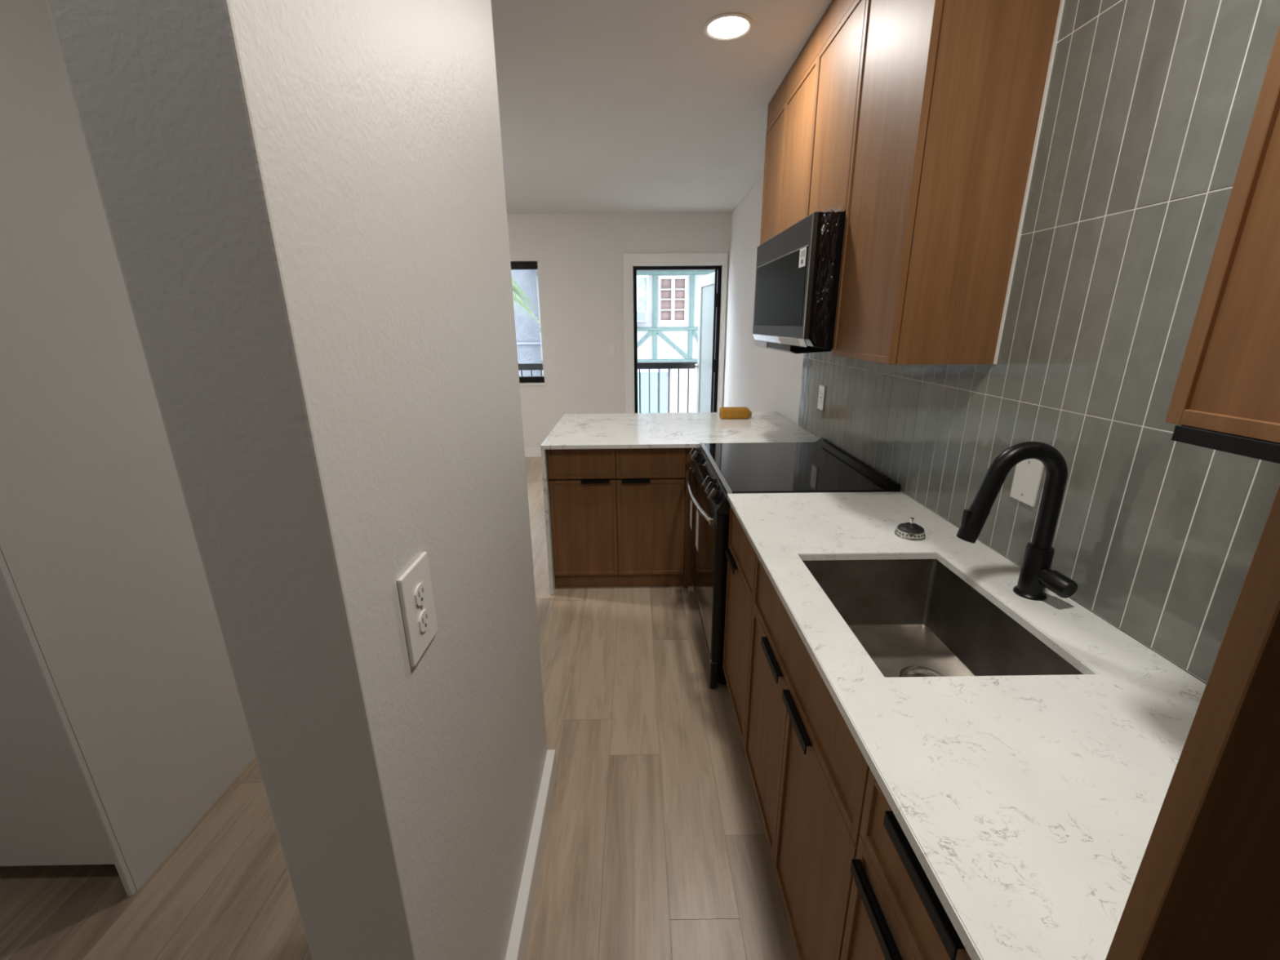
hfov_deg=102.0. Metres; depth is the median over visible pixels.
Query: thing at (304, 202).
wall
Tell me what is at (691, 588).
scrap
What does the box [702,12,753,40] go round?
recessed light
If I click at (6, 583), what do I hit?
trim
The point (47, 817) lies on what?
door
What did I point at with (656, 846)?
floor
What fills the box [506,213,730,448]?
wall
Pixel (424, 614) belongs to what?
receptacle
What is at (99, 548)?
wall
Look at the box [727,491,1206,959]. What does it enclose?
countertop
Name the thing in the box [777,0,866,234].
upper cabinet
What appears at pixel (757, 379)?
wall
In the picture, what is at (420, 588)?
receptacle
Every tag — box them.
[689,500,692,528]
[695,509,698,551]
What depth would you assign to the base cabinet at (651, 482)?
2.85 m
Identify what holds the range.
on the floor
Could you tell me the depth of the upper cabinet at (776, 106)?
2.54 m
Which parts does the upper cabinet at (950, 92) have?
door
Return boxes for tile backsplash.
[797,0,1279,683]
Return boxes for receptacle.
[414,582,426,605]
[418,608,429,631]
[818,391,822,404]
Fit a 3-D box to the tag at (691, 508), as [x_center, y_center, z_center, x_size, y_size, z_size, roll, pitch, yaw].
[0.228,0.142,2.314,0.001,0.151,0.070,-1,17,0]
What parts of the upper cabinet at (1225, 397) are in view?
handle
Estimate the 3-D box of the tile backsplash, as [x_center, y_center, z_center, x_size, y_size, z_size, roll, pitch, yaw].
[0.958,-0.708,1.530,0.013,1.650,2.792,-1,17,0]
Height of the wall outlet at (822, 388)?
0.124 m
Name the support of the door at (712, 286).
in the wall at (579, 257)
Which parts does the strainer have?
stem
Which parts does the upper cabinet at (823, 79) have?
door, door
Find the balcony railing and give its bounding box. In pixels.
[518,361,697,413]
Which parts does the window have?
sill, rail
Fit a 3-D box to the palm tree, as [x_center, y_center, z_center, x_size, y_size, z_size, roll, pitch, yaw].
[-3.035,-1.234,9.369,2.504,5.116,2.428,-6,18,-17]
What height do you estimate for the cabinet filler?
0.832 m
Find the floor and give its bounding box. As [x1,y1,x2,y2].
[0,457,798,959]
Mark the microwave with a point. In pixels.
(797, 282)
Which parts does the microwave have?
trim, door, trim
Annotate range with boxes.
[685,437,900,688]
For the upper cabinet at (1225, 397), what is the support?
attached to the wall at (757, 379)
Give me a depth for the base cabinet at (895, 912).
0.72 m
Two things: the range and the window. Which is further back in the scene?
the window
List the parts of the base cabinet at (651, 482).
handle, drawer, door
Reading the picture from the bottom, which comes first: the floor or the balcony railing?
the floor
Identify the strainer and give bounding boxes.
[893,517,925,540]
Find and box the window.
[510,261,546,385]
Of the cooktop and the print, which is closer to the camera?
the print
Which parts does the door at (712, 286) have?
pane, screen frame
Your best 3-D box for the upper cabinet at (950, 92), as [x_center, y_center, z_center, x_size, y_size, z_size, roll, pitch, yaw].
[0.808,-0.930,1.434,0.286,1.164,0.422,-1,17,0]
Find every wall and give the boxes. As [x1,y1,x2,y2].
[0,0,255,890]
[45,0,556,959]
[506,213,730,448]
[723,175,1206,684]
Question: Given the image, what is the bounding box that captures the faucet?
[955,441,1077,600]
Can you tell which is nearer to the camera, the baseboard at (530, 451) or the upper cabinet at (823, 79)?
the upper cabinet at (823, 79)
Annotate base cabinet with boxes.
[546,448,618,587]
[615,448,685,586]
[722,504,755,748]
[743,553,869,959]
[840,768,971,959]
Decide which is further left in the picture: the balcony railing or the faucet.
the balcony railing
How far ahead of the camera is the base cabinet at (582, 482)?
2.84 m
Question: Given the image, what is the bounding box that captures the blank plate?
[1009,458,1044,506]
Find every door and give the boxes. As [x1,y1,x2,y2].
[0,584,114,866]
[622,253,728,413]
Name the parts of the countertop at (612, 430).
waterfall panel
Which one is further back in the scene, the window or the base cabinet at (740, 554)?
the window
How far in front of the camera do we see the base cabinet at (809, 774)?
1.12 m
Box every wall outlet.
[396,551,437,666]
[817,384,826,410]
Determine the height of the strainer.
0.054 m
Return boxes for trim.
[0,549,136,896]
[993,0,1064,364]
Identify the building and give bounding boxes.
[511,269,542,376]
[536,269,715,413]
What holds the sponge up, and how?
on the countertop at (612, 430)
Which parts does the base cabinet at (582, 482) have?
drawer, door, handle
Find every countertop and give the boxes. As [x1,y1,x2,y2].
[540,411,818,594]
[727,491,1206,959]
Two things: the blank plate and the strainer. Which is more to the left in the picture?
the strainer
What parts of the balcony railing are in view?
rail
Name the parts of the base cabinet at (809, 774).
door, handle, handle, door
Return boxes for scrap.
[688,586,693,591]
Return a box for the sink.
[802,559,1083,677]
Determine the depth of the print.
1.79 m
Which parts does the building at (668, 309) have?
pane, garage door, pane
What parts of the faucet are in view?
spout, lever handle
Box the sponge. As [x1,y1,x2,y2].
[719,406,751,419]
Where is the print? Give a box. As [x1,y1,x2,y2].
[800,249,804,263]
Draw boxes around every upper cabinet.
[755,71,788,340]
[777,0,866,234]
[831,0,1060,364]
[1164,24,1279,463]
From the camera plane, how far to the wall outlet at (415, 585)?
0.71 m
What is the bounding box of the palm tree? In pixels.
[511,278,540,324]
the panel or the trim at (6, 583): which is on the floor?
the panel
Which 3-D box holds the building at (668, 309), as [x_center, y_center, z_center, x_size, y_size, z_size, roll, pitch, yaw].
[1.823,-3.171,10.947,8.500,7.800,0.850,-1,17,0]
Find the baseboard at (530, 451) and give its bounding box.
[524,447,541,457]
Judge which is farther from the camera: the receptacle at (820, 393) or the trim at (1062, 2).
the receptacle at (820, 393)
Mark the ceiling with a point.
(606, 106)
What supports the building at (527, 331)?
on the ground
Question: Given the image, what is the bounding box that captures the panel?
[1105,484,1279,959]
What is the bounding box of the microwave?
[752,206,845,353]
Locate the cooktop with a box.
[704,442,888,493]
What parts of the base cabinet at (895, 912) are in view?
handle, drawer, handle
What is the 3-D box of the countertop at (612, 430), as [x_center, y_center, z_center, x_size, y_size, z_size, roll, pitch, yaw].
[0.216,0.085,3.257,1.462,0.858,0.966,-1,17,0]
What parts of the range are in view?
handle, knob, trim, kick drawer, door glass, oven door, knob, control panel, handle mount, knob, trim, knob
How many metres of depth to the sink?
1.37 m
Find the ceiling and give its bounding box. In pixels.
[490,0,831,213]
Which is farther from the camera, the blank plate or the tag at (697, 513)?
the tag at (697, 513)
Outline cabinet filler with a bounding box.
[683,447,699,587]

